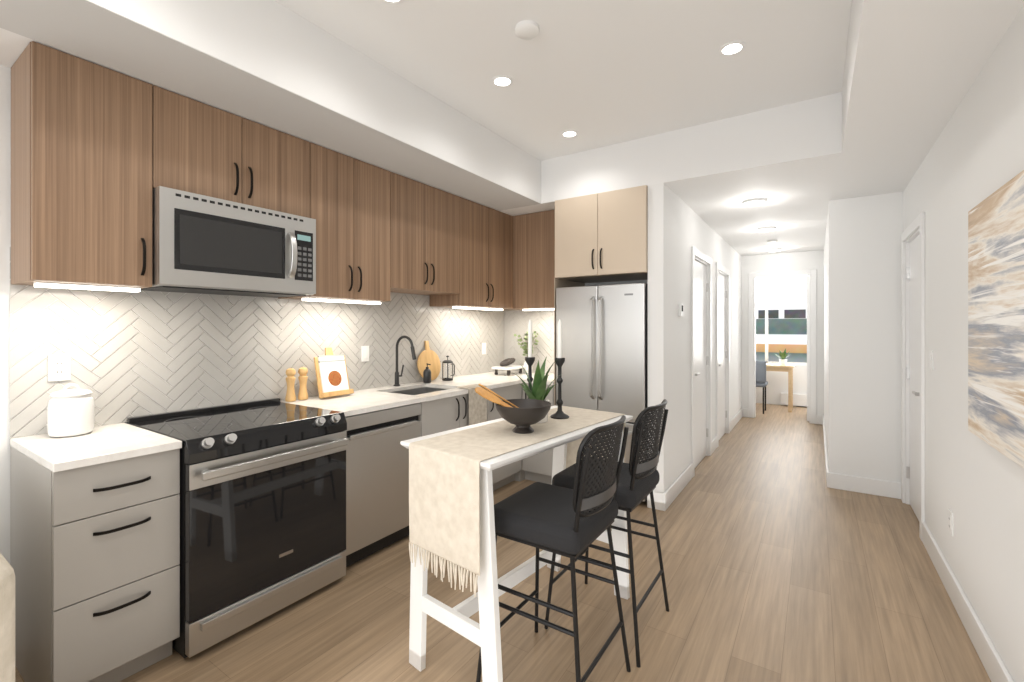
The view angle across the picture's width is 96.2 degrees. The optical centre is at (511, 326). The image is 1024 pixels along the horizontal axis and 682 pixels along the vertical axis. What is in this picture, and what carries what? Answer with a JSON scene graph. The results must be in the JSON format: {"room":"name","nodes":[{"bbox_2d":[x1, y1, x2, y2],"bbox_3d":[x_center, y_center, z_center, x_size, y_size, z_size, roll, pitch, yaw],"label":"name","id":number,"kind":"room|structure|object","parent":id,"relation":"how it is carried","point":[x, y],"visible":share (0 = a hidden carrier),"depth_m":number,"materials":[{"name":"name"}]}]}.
{"room":"kitchen","nodes":[
{"label":"kitchen","id":0,"kind":"room"},
{"bbox_2d":[0,65,478,563],"bbox_3d":[-2.357,0.148,1.652,0.120,2.465,8.270,0,0,34],"label":"wall","id":1,"kind":"structure","parent":0,"point":[5,158],"depth_m":1.91,"materials":[{"name":"white paint"}]},
{"bbox_2d":[11,41,158,291],"bbox_3d":[-1.847,-0.629,1.983,0.339,0.905,0.380,0,0,34],"label":"upper cabinet","id":2,"kind":"object","parent":1,"relation":"attached to","point":[99,153],"depth_m":1.86,"materials":[{"name":"brown wood"}]},
{"bbox_2d":[33,281,140,292],"bbox_3d":[-1.785,-0.167,1.945,0.060,0.018,0.330,0,0,34],"label":"light","id":3,"kind":"object","parent":2,"relation":"attached to","point":[43,284],"depth_m":1.91,"materials":[{"name":"white plastic"}]},
{"bbox_2d":[159,87,314,218],"bbox_3d":[-1.532,-0.852,2.459,0.339,0.460,0.761,0,0,34],"label":"upper cabinet","id":4,"kind":"object","parent":1,"relation":"attached to","point":[204,149],"depth_m":2.32,"materials":[{"name":"brown wood"}]},
{"bbox_2d":[140,186,315,297],"bbox_3d":[-1.485,-0.399,2.429,0.452,0.440,0.756,0,0,34],"label":"microwave","id":5,"kind":"object","parent":4,"relation":"attached to","point":[202,244],"visible":1,"depth_m":2.26,"materials":[{"name":"silver metal"}]},
{"bbox_2d":[9,247,503,437],"bbox_3d":[-1.095,0.066,3.441,0.008,0.800,3.646,0,0,34],"label":"tile backsplash","id":6,"kind":"structure","parent":1,"relation":"attached to","point":[140,353],"depth_m":2.53,"materials":[{"name":"white tile"}]},
{"bbox_2d":[48,354,69,381],"bbox_3d":[-2.011,0.181,2.041,0.008,0.117,0.072,0,0,34],"label":"outlet","id":7,"kind":"object","parent":6,"relation":"attached to","point":[58,367],"visible":1,"depth_m":2.04,"materials":[{"name":"white plastic"}]},
{"bbox_2d":[361,346,368,361],"bbox_3d":[-1.095,0.201,3.425,0.009,0.117,0.072,0,0,34],"label":"outlet","id":8,"kind":"object","parent":6,"relation":"attached to","point":[364,353],"visible":1,"depth_m":3.42,"materials":[{"name":"white plastic"}]},
{"bbox_2d":[482,343,485,354],"bbox_3d":[-0.283,0.221,4.650,0.009,0.117,0.072,0,0,34],"label":"outlet","id":9,"kind":"object","parent":6,"relation":"attached to","point":[483,348],"visible":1,"depth_m":4.64,"materials":[{"name":"white plastic"}]},
{"bbox_2d":[278,144,394,303],"bbox_3d":[-1.153,-0.629,3.031,0.339,0.905,0.609,0,0,34],"label":"upper cabinet","id":10,"kind":"object","parent":1,"relation":"attached to","point":[355,199],"depth_m":2.94,"materials":[{"name":"brown wood"}]},
{"bbox_2d":[301,297,381,304],"bbox_3d":[-1.092,-0.167,2.991,0.060,0.018,0.560,0,0,34],"label":"light","id":11,"kind":"object","parent":10,"relation":"attached to","point":[303,298],"depth_m":2.93,"materials":[{"name":"white plastic"}]},
{"bbox_2d":[395,173,462,296],"bbox_3d":[-0.781,-0.677,3.594,0.339,0.809,0.739,0,0,34],"label":"upper cabinet","id":12,"kind":"object","parent":1,"relation":"attached to","point":[428,219],"depth_m":3.50,"materials":[{"name":"brown wood"}]},
{"bbox_2d":[430,198,514,308],"bbox_3d":[-0.354,-0.629,4.238,0.339,0.905,0.804,0,0,34],"label":"upper cabinet","id":13,"kind":"object","parent":1,"relation":"attached to","point":[488,233],"depth_m":4.12,"materials":[{"name":"brown wood"}]},
{"bbox_2d":[452,306,503,310],"bbox_3d":[-0.297,-0.167,4.192,0.060,0.018,0.680,0,0,34],"label":"light","id":14,"kind":"object","parent":13,"relation":"attached to","point":[457,307],"depth_m":4.14,"materials":[{"name":"white plastic"}]},
{"bbox_2d":[487,309,526,310],"bbox_3d":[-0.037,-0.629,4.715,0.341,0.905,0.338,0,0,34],"label":"under-cabinet light","id":15,"kind":"object","parent":1,"relation":"attached to","point":[487,309],"depth_m":4.48,"materials":[{"name":"white plastic"}]},
{"bbox_2d":[15,403,990,681],"bbox_3d":[0.860,1.411,2.778,5.200,0.060,13.700,0,0,34],"label":"floor","id":16,"kind":"structure","parent":0,"point":[783,561],"depth_m":2.27,"materials":[{"name":"brown wood"}]},
{"bbox_2d":[0,553,14,681],"bbox_3d":[-1.855,0.949,0.893,1.115,0.865,1.060,0,0,34],"label":"sofa","id":17,"kind":"object","parent":16,"relation":"on","point":[7,623],"visible":1,"depth_m":1.02,"materials":[{"name":"fabric"}]},
{"bbox_2d":[10,446,179,681],"bbox_3d":[-1.732,0.939,1.907,0.631,0.884,0.380,0,0,34],"label":"base cabinet","id":18,"kind":"object","parent":16,"relation":"on","point":[95,538],"depth_m":1.72,"materials":[{"name":"grey"}]},
{"bbox_2d":[10,423,181,473],"bbox_3d":[-1.727,0.482,1.902,0.650,0.030,0.382,0,0,34],"label":"countertop","id":19,"kind":"structure","parent":18,"relation":"on","point":[118,442],"depth_m":1.81,"materials":[{"name":"white stone"}]},
{"bbox_2d":[47,384,94,436],"bbox_3d":[-1.910,0.354,1.992,0.148,0.216,0.148,0,0,34],"label":"canister","id":20,"kind":"object","parent":19,"relation":"on","point":[70,412],"visible":1,"depth_m":1.94,"materials":[{"name":"white ceramic"}]},
{"bbox_2d":[127,398,347,657],"bbox_3d":[-1.366,0.902,2.350,0.738,0.918,0.752,0,0,34],"label":"range","id":21,"kind":"object","parent":16,"relation":"on","point":[262,493],"visible":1,"depth_m":2.12,"materials":[{"name":"black metal"}]},
{"bbox_2d":[127,398,343,443],"bbox_3d":[-1.400,0.462,2.372,0.656,0.037,0.752,0,0,34],"label":"cooktop","id":22,"kind":"object","parent":21,"relation":"in","point":[251,418],"depth_m":2.28,"materials":[{"name":"black glass"}]},
{"bbox_2d":[185,429,347,623],"bbox_3d":[-1.098,0.884,2.172,0.095,0.643,0.748,0,0,34],"label":"oven","id":23,"kind":"object","parent":21,"relation":"in","point":[259,520],"depth_m":2.10,"materials":[{"name":"black glass"}]},
{"bbox_2d":[418,406,461,436],"bbox_3d":[-0.755,0.939,3.383,0.631,0.884,0.395,0,0,34],"label":"base cabinet","id":24,"kind":"object","parent":16,"relation":"on","point":[441,420],"depth_m":3.20,"materials":[{"name":"grey wood"}]},
{"bbox_2d":[345,403,420,566],"bbox_3d":[-1.010,0.942,2.943,0.600,0.878,0.614,0,0,34],"label":"dishwasher","id":25,"kind":"object","parent":24,"relation":"in","point":[377,485],"visible":0.54,"depth_m":2.74,"materials":[{"name":"silver metal"}]},
{"bbox_2d":[462,402,489,426],"bbox_3d":[-0.552,0.939,3.689,0.631,0.884,0.340,0,0,34],"label":"base cabinet","id":26,"kind":"object","parent":16,"relation":"on","point":[465,409],"depth_m":3.44,"materials":[{"name":"grey wood"}]},
{"bbox_2d":[456,384,486,424],"bbox_3d":[-0.311,0.670,3.547,0.129,0.422,0.220,0,0,34],"label":"tea towel","id":27,"kind":"object","parent":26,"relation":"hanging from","point":[477,408],"visible":0.63,"depth_m":3.50,"materials":[{"name":"beige fabric"}]},
{"bbox_2d":[490,394,521,490],"bbox_3d":[-0.316,0.939,4.046,0.631,0.884,0.514,0,0,34],"label":"base cabinet","id":28,"kind":"object","parent":16,"relation":"on","point":[501,476],"depth_m":3.91,"materials":[{"name":"grey wood"}]},
{"bbox_2d":[400,406,632,681],"bbox_3d":[0.088,0.922,2.112,0.499,0.922,1.095,0,0,40],"label":"table","id":29,"kind":"object","parent":16,"relation":"on","point":[484,635],"visible":0.54,"depth_m":1.78,"materials":[{"name":"white wood"}]},
{"bbox_2d":[409,406,625,596],"bbox_3d":[0.095,0.701,2.105,0.380,0.489,1.120,0,0,40],"label":"table runner","id":30,"kind":"object","parent":29,"relation":"on","point":[444,497],"visible":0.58,"depth_m":1.72,"materials":[{"name":"fabric"}]},
{"bbox_2d":[495,399,550,433],"bbox_3d":[0.049,0.395,2.002,0.245,0.124,0.245,0,0,34],"label":"bowl","id":31,"kind":"object","parent":30,"relation":"on","point":[525,415],"visible":0.98,"depth_m":1.94,"materials":[{"name":"grey ceramic"}]},
{"bbox_2d":[475,387,511,406],"bbox_3d":[-0.047,0.327,1.964,0.219,0.130,0.116,0,0,34],"label":"server","id":32,"kind":"object","parent":31,"relation":"in","point":[485,394],"visible":0.65,"depth_m":1.97,"materials":[{"name":"brown wood"}]},
{"bbox_2d":[478,384,518,407],"bbox_3d":[-0.033,0.323,2.019,0.235,0.143,0.111,0,0,34],"label":"server","id":33,"kind":"object","parent":31,"relation":"in","point":[492,392],"visible":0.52,"depth_m":2.01,"materials":[{"name":"brown wood"}]},
{"bbox_2d":[525,320,534,398],"bbox_3d":[0.093,0.209,2.368,0.096,0.495,0.096,0,0,34],"label":"candlestick","id":34,"kind":"object","parent":30,"relation":"on","point":[529,359],"visible":0.6,"depth_m":2.36,"materials":[{"name":"black"}]},
{"bbox_2d":[527,320,532,359],"bbox_3d":[0.093,0.066,2.368,0.023,0.209,0.023,0,0,34],"label":"candle","id":35,"kind":"object","parent":34,"relation":"on","point":[529,357],"depth_m":2.36,"materials":[{"name":"white wax"}]},
{"bbox_2d":[515,357,559,422],"bbox_3d":[0.119,0.302,2.212,0.240,0.309,0.226,0,0,34],"label":"potted plant","id":36,"kind":"object","parent":30,"relation":"on","point":[538,391],"visible":0.71,"depth_m":2.18,"materials":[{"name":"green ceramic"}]},
{"bbox_2d":[550,319,568,418],"bbox_3d":[0.240,0.209,2.311,0.096,0.495,0.096,0,0,34],"label":"candlestick","id":37,"kind":"object","parent":30,"relation":"on","point":[559,362],"visible":1,"depth_m":2.30,"materials":[{"name":"black"}]},
{"bbox_2d":[557,319,562,360],"bbox_3d":[0.240,0.066,2.311,0.023,0.209,0.023,0,0,34],"label":"candle","id":38,"kind":"object","parent":37,"relation":"on","point":[559,354],"depth_m":2.30,"materials":[{"name":"white wax"}]},
{"bbox_2d":[522,386,553,483],"bbox_3d":[0.385,0.939,4.268,0.331,0.884,0.632,0,0,34],"label":"base cabinet","id":39,"kind":"object","parent":16,"relation":"on","point":[538,467],"depth_m":4.00,"materials":[{"name":"grey wood"}]},
{"bbox_2d":[282,370,553,416],"bbox_3d":[-0.387,0.482,3.660,0.948,0.030,2.503,0,0,34],"label":"countertop","id":40,"kind":"structure","parent":39,"relation":"on","point":[380,398],"depth_m":3.24,"materials":[{"name":"white stone"}]},
{"bbox_2d":[285,368,295,401],"bbox_3d":[-1.380,0.360,2.864,0.060,0.205,0.060,0,0,34],"label":"pepper mill","id":41,"kind":"object","parent":40,"relation":"on","point":[290,381],"visible":1,"depth_m":2.84,"materials":[{"name":"brown wood"}]},
{"bbox_2d":[298,367,307,399],"bbox_3d":[-1.334,0.360,2.933,0.060,0.205,0.060,0,0,34],"label":"pepper mill","id":42,"kind":"object","parent":40,"relation":"on","point":[303,378],"visible":1,"depth_m":2.91,"materials":[{"name":"brown wood"}]},
{"bbox_2d":[314,347,353,397],"bbox_3d":[-1.211,0.301,3.076,0.178,0.323,0.230,0,0,34],"label":"cookbook stand","id":43,"kind":"object","parent":40,"relation":"on","point":[331,374],"visible":1,"depth_m":3.04,"materials":[{"name":"white paper"}]},
{"bbox_2d":[317,354,348,392],"bbox_3d":[-1.190,0.309,3.062,0.073,0.240,0.190,0,0,34],"label":"book","id":44,"kind":"object","parent":43,"relation":"on","point":[332,375],"depth_m":3.04,"materials":[{"name":"white paper"}]},
{"bbox_2d":[393,336,415,385],"bbox_3d":[-0.819,0.265,3.568,0.233,0.395,0.089,0,0,34],"label":"faucet","id":45,"kind":"object","parent":40,"relation":"on","point":[397,375],"visible":1,"depth_m":3.59,"materials":[{"name":"black metal"}]},
{"bbox_2d":[394,386,449,393],"bbox_3d":[-0.694,0.590,3.465,0.420,0.210,0.549,0,0,34],"label":"sink","id":46,"kind":"object","parent":40,"relation":"in","point":[409,389],"depth_m":3.70,"materials":[{"name":"silver metal"}]},
{"bbox_2d":[423,363,430,382],"bbox_3d":[-0.701,0.383,3.806,0.069,0.160,0.066,0,0,34],"label":"soap bottle","id":47,"kind":"object","parent":40,"relation":"on","point":[427,375],"visible":1,"depth_m":3.78,"materials":[{"name":"grey"}]},
{"bbox_2d":[417,341,440,380],"bbox_3d":[-0.715,0.291,3.947,0.069,0.342,0.270,0,0,34],"label":"cutting board","id":48,"kind":"object","parent":40,"relation":"on","point":[428,356],"visible":0.85,"depth_m":3.94,"materials":[{"name":"brown wood"}]},
{"bbox_2d":[442,355,454,380],"bbox_3d":[-0.546,0.354,4.006,0.094,0.216,0.140,0,0,34],"label":"press","id":49,"kind":"object","parent":40,"relation":"on","point":[447,364],"visible":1,"depth_m":3.95,"materials":[{"name":"black"}]},
{"bbox_2d":[492,365,524,374],"bbox_3d":[-0.033,0.425,4.509,0.200,0.075,0.300,0,0,34],"label":"tray","id":50,"kind":"object","parent":40,"relation":"on","point":[508,368],"visible":0.98,"depth_m":4.44,"materials":[{"name":"white stone"}]},
{"bbox_2d":[500,358,514,365],"bbox_3d":[-0.043,0.345,4.494,0.117,0.078,0.185,0,0,34],"label":"knot sculpture","id":51,"kind":"object","parent":50,"relation":"on","point":[507,361],"visible":1,"depth_m":4.45,"materials":[{"name":"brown wood"}]},
{"bbox_2d":[514,331,538,372],"bbox_3d":[0.143,0.252,4.625,0.233,0.422,0.232,0,0,34],"label":"potted plant","id":52,"kind":"object","parent":40,"relation":"on","point":[524,347],"visible":0.48,"depth_m":4.60,"materials":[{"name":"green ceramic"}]},
{"bbox_2d":[476,415,630,681],"bbox_3d":[0.183,0.860,1.769,0.483,1.045,0.457,0,0,34],"label":"stool","id":53,"kind":"object","parent":16,"relation":"on","point":[575,522],"visible":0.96,"depth_m":1.63,"materials":[{"name":"black metal"}]},
{"bbox_2d":[554,278,647,501],"bbox_3d":[0.837,0.481,3.943,0.780,1.799,0.674,0,0,34],"label":"fridge","id":54,"kind":"object","parent":16,"relation":"on","point":[605,345],"depth_m":3.66,"materials":[{"name":"grey metal"}]},
{"bbox_2d":[544,399,668,667],"bbox_3d":[0.472,0.860,2.160,0.483,1.045,0.457,0,0,34],"label":"stool","id":55,"kind":"object","parent":16,"relation":"on","point":[637,484],"visible":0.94,"depth_m":2.00,"materials":[{"name":"black metal"}]},
{"bbox_2d":[756,361,767,413],"bbox_3d":[3.934,0.961,7.530,0.440,0.840,0.420,0,0,34],"label":"desk chair","id":56,"kind":"object","parent":16,"relation":"on","point":[761,381],"visible":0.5,"depth_m":7.28,"materials":[{"name":"grey"}]},
{"bbox_2d":[766,363,794,411],"bbox_3d":[4.256,1.006,7.845,0.970,0.750,0.500,0,0,34],"label":"desk","id":57,"kind":"object","parent":16,"relation":"on","point":[788,368],"visible":0.48,"depth_m":7.46,"materials":[{"name":"brown wood"}]},
{"bbox_2d":[778,348,790,364],"bbox_3d":[4.512,0.494,7.662,0.237,0.266,0.230,0,0,34],"label":"plant","id":58,"kind":"object","parent":57,"relation":"on","point":[783,360],"visible":1,"depth_m":7.60,"materials":[{"name":"green plant"}]},
{"bbox_2d":[0,0,1023,255],"bbox_3d":[0.943,-1.321,2.633,4.540,0.477,13.550,0,0,34],"label":"ceiling","id":59,"kind":"structure","parent":0,"point":[795,167],"depth_m":2.49,"materials":[{"name":"white paint"}]},
{"bbox_2d":[743,198,765,205],"bbox_3d":[2.083,-1.071,3.947,0.180,0.026,0.180,0,0,34],"label":"recessed light","id":60,"kind":"object","parent":59,"relation":"in","point":[754,201],"visible":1,"depth_m":3.91,"materials":[{"name":"white paint"}]},
{"bbox_2d":[757,226,775,231],"bbox_3d":[2.793,-1.071,5.036,0.180,0.026,0.180,0,0,34],"label":"recessed light","id":61,"kind":"object","parent":59,"relation":"in","point":[767,228],"visible":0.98,"depth_m":4.99,"materials":[{"name":"white paint"}]},
{"bbox_2d":[767,239,776,242],"bbox_3d":[3.258,-1.069,5.748,0.110,0.030,0.110,0,0,34],"label":"smoke detector","id":62,"kind":"object","parent":59,"relation":"attached to","point":[772,241],"visible":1,"depth_m":5.71,"materials":[{"name":"white plastic"}]},
{"bbox_2d":[767,248,781,251],"bbox_3d":[3.647,-1.071,6.390,0.180,0.026,0.180,0,0,34],"label":"recessed light","id":63,"kind":"object","parent":59,"relation":"in","point":[773,249],"visible":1,"depth_m":6.35,"materials":[{"name":"white paint"}]},
{"bbox_2d":[275,0,851,160],"bbox_3d":[-0.931,-1.509,0.300,2.190,0.100,7.590,0,0,34],"label":"ceiling","id":64,"kind":"structure","parent":0,"point":[594,74],"depth_m":2.49,"materials":[{"name":"white paint"}]},
{"bbox_2d":[382,0,403,3],"bbox_3d":[-0.532,-1.455,2.008,0.128,0.006,0.128,0,0,34],"label":"recessed light","id":65,"kind":"object","parent":64,"relation":"in","point":[393,1],"visible":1,"depth_m":2.06,"materials":[{"name":"white paint"}]},
{"bbox_2d":[492,75,512,86],"bbox_3d":[-0.057,-1.455,2.725,0.128,0.006,0.128,0,0,34],"label":"recessed light","id":66,"kind":"object","parent":64,"relation":"in","point":[502,81],"visible":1,"depth_m":2.72,"materials":[{"name":"white paint"}]},
{"bbox_2d":[515,20,538,39],"bbox_3d":[0.074,-1.444,2.243,0.120,0.030,0.120,0,0,34],"label":"smoke detector","id":67,"kind":"object","parent":64,"relation":"attached to","point":[526,29],"visible":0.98,"depth_m":2.22,"materials":[{"name":"white plastic"}]},
{"bbox_2d":[561,130,577,137],"bbox_3d":[0.434,-1.455,3.467,0.128,0.006,0.128,0,0,34],"label":"recessed light","id":68,"kind":"object","parent":64,"relation":"in","point":[569,133],"visible":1,"depth_m":3.46,"materials":[{"name":"white paint"}]},
{"bbox_2d":[719,41,745,55],"bbox_3d":[1.152,-1.455,2.405,0.128,0.006,0.128,0,0,34],"label":"recessed light","id":69,"kind":"object","parent":64,"relation":"in","point":[731,48],"visible":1,"depth_m":2.40,"materials":[{"name":"white paint"}]},
{"bbox_2d":[511,280,647,370],"bbox_3d":[0.668,0.148,4.536,1.740,2.465,0.120,0,0,34],"label":"wall","id":70,"kind":"structure","parent":0,"point":[616,283],"depth_m":4.26,"materials":[{"name":"white paint"}]},
{"bbox_2d":[504,310,553,372],"bbox_3d":[0.316,0.066,4.692,0.960,0.800,0.008,0,0,34],"label":"tile backsplash","id":71,"kind":"structure","parent":70,"relation":"attached to","point":[517,321],"depth_m":4.76,"materials":[{"name":"white tile"}]},
{"bbox_2d":[515,210,579,310],"bbox_3d":[0.351,-0.629,4.456,0.593,0.905,0.340,0,0,34],"label":"upper cabinet","id":72,"kind":"object","parent":70,"relation":"attached to","point":[534,232],"depth_m":4.34,"materials":[{"name":"brown wood"}]},
{"bbox_2d":[522,307,569,310],"bbox_3d":[0.318,-0.167,4.388,0.480,0.018,0.060,0,0,34],"label":"light","id":73,"kind":"object","parent":72,"relation":"attached to","point":[526,309],"depth_m":4.42,"materials":[{"name":"white plastic"}]},
{"bbox_2d":[555,185,647,282],"bbox_3d":[0.852,-0.750,3.953,0.786,0.662,0.641,0,0,34],"label":"upper cabinet","id":74,"kind":"object","parent":70,"relation":"attached to","point":[601,237],"visible":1,"depth_m":3.70,"materials":[{"name":"beige wood"}]},
{"bbox_2d":[648,183,740,492],"bbox_3d":[2.313,0.148,5.336,0.120,2.465,4.430,0,0,34],"label":"wall","id":75,"kind":"structure","parent":0,"point":[678,227],"depth_m":3.78,"materials":[{"name":"white paint"}]},
{"bbox_2d":[647,491,662,510],"bbox_3d":[1.086,1.316,3.482,0.120,0.130,0.016,0,0,34],"label":"baseboard","id":76,"kind":"structure","parent":75,"relation":"attached to","point":[658,499],"depth_m":3.47,"materials":[{"name":"white paint"}]},
{"bbox_2d":[663,463,692,510],"bbox_3d":[1.394,1.316,3.824,0.016,0.130,0.926,0,0,34],"label":"baseboard","id":77,"kind":"structure","parent":75,"relation":"attached to","point":[671,493],"depth_m":3.74,"materials":[{"name":"white paint"}]},
{"bbox_2d":[679,303,683,315],"bbox_3d":[1.420,-0.141,3.858,0.022,0.105,0.080,0,0,34],"label":"thermostat","id":78,"kind":"object","parent":75,"relation":"attached to","point":[681,309],"visible":1,"depth_m":3.83,"materials":[{"name":"white plastic"}]},
{"bbox_2d":[691,246,711,476],"bbox_3d":[1.851,0.321,4.622,0.138,2.120,0.910,0,0,34],"label":"door frame","id":79,"kind":"structure","parent":75,"relation":"attached to","point":[700,361],"depth_m":4.67,"materials":[{"name":"white paint"}]},
{"bbox_2d":[706,283,707,436],"bbox_3d":[2.090,0.356,4.912,0.020,1.640,0.024,0,0,34],"label":"door hinges","id":80,"kind":"object","parent":75,"relation":"attached to","point":[706,360],"visible":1,"depth_m":4.91,"materials":[{"name":"grey metal"}]},
{"bbox_2d":[712,436,716,452],"bbox_3d":[2.246,1.316,5.111,0.016,0.130,0.340,0,0,34],"label":"baseboard","id":81,"kind":"structure","parent":75,"relation":"attached to","point":[714,443],"depth_m":5.10,"materials":[{"name":"white paint"}]},
{"bbox_2d":[716,262,729,447],"bbox_3d":[2.542,0.321,5.664,0.138,2.120,0.910,0,0,34],"label":"door","id":82,"kind":"structure","parent":75,"relation":"attached to","point":[722,269],"depth_m":5.76,"materials":[{"name":"white paint"}]},
{"bbox_2d":[725,291,726,417],"bbox_3d":[2.780,0.356,5.954,0.020,1.640,0.024,0,0,34],"label":"door hinges","id":83,"kind":"object","parent":75,"relation":"attached to","point":[725,354],"visible":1,"depth_m":5.95,"materials":[{"name":"grey metal"}]},
{"bbox_2d":[730,408,742,430],"bbox_3d":[3.190,1.316,6.536,0.016,0.130,1.260,0,0,34],"label":"baseboard","id":84,"kind":"structure","parent":75,"relation":"attached to","point":[736,418],"depth_m":6.51,"materials":[{"name":"white paint"}]},
{"bbox_2d":[756,365,806,406],"bbox_3d":[5.031,1.026,7.992,2.800,0.710,0.100,0,0,34],"label":"wall","id":85,"kind":"structure","parent":0,"point":[776,386],"depth_m":8.13,"materials":[{"name":"white paint"}]},
{"bbox_2d":[781,393,806,405],"bbox_3d":[5.276,1.261,7.727,1.300,0.200,0.068,0,0,34],"label":"baseboard heater","id":86,"kind":"object","parent":85,"relation":"attached to","point":[799,399],"visible":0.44,"depth_m":7.93,"materials":[{"name":"white paint"}]},
{"bbox_2d":[741,250,823,414],"bbox_3d":[3.996,0.148,6.818,1.050,2.465,0.100,0,0,34],"label":"wall","id":87,"kind":"structure","parent":0,"point":[805,260],"depth_m":6.75,"materials":[{"name":"white paint"}]},
{"bbox_2d":[742,408,748,416],"bbox_3d":[3.568,1.316,7.032,0.100,0.130,0.016,0,0,34],"label":"baseboard","id":88,"kind":"structure","parent":87,"relation":"attached to","point":[745,412],"depth_m":7.02,"materials":[{"name":"white paint"}]},
{"bbox_2d":[749,269,815,423],"bbox_3d":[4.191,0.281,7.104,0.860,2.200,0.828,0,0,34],"label":"door frame","id":89,"kind":"structure","parent":87,"relation":"attached to","point":[811,273],"depth_m":6.69,"materials":[{"name":"white paint"}]},
{"bbox_2d":[816,415,822,424],"bbox_3d":[4.364,1.316,6.505,0.090,0.130,0.016,0,0,34],"label":"baseboard","id":90,"kind":"structure","parent":87,"relation":"attached to","point":[819,419],"depth_m":6.50,"materials":[{"name":"white paint"}]},
{"bbox_2d":[824,192,902,482],"bbox_3d":[3.849,0.148,5.092,0.610,2.465,3.140,0,0,34],"label":"wall","id":91,"kind":"structure","parent":0,"point":[862,332],"depth_m":3.82,"materials":[{"name":"white paint"}]},
{"bbox_2d":[823,415,828,481],"bbox_3d":[3.561,1.316,5.223,0.016,0.130,3.040,0,0,34],"label":"baseboard block","id":92,"kind":"object","parent":91,"relation":"attached to","point":[826,455],"visible":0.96,"depth_m":4.70,"materials":[{"name":"white paint"}]},
{"bbox_2d":[827,472,900,498],"bbox_3d":[2.921,1.316,3.814,0.506,0.130,0.016,0,0,34],"label":"baseboard block","id":93,"kind":"object","parent":91,"relation":"attached to","point":[885,488],"visible":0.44,"depth_m":3.81,"materials":[{"name":"white paint"}]},
{"bbox_2d":[903,5,1023,681],"bbox_3d":[0.741,0.148,-0.046,0.120,2.465,8.860,0,0,34],"label":"wall","id":94,"kind":"structure","parent":0,"point":[974,157],"depth_m":2.12,"materials":[{"name":"white paint"}]},
{"bbox_2d":[906,267,909,478],"bbox_3d":[3.079,0.356,3.573,0.020,1.640,0.024,0,0,34],"label":"door right jamb hinges","id":95,"kind":"object","parent":94,"relation":"attached to","point":[907,371],"visible":1,"depth_m":3.56,"materials":[{"name":"grey metal"}]},
{"bbox_2d":[901,212,924,540],"bbox_3d":[2.925,0.321,3.269,0.138,2.120,0.840,0,0,34],"label":"door","id":96,"kind":"structure","parent":94,"relation":"attached to","point":[918,222],"depth_m":3.39,"materials":[{"name":"white paint"}]},
{"bbox_2d":[948,509,952,535],"bbox_3d":[2.266,1.011,2.374,0.008,0.117,0.072,0,0,34],"label":"outlet","id":97,"kind":"object","parent":94,"relation":"attached to","point":[950,521],"visible":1,"depth_m":2.36,"materials":[{"name":"white plastic"}]},
{"bbox_2d":[922,522,1013,681],"bbox_3d":[0.441,1.316,-0.375,0.016,0.130,7.980,0,0,34],"label":"baseboard","id":98,"kind":"structure","parent":94,"relation":"attached to","point":[991,661],"depth_m":2.06,"materials":[{"name":"white paint"}]},
{"bbox_2d":[968,170,1023,467],"bbox_3d":[1.640,-0.024,1.458,0.038,0.940,1.200,0,0,34],"label":"canvas painting","id":99,"kind":"object","parent":94,"relation":"attached to","point":[996,319],"visible":1,"depth_m":1.64},
{"bbox_3d":[5.031,0.149,7.992,3.400,2.465,0.100,0,0,34],"label":"wall","id":100,"kind":"structure","parent":0,"visible":0},
{"bbox_2d":[756,275,808,309],"bbox_3d":[4.986,-0.659,7.924,2.760,0.720,0.007,0,0,34],"label":"window blind","id":101,"kind":"object","parent":100,"relation":"attached to","point":[783,293],"visible":0.21,"depth_m":8.08,"materials":[{"name":"white fabric"}]},
{"bbox_2d":[765,310,806,365],"bbox_3d":[5.029,-0.174,7.987,2.800,1.690,0.050,0,0,34],"label":"window","id":102,"kind":"structure","parent":100,"relation":"in","point":[766,342],"depth_m":8.25,"materials":[{"name":"white paint"}]},
{"label":"outside","id":103,"kind":"structure","parent":0,"visible":0},
{"bbox_2d":[756,309,806,362],"bbox_3d":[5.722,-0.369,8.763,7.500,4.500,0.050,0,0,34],"label":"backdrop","id":104,"kind":"structure","parent":103,"point":[787,329],"depth_m":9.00,"materials":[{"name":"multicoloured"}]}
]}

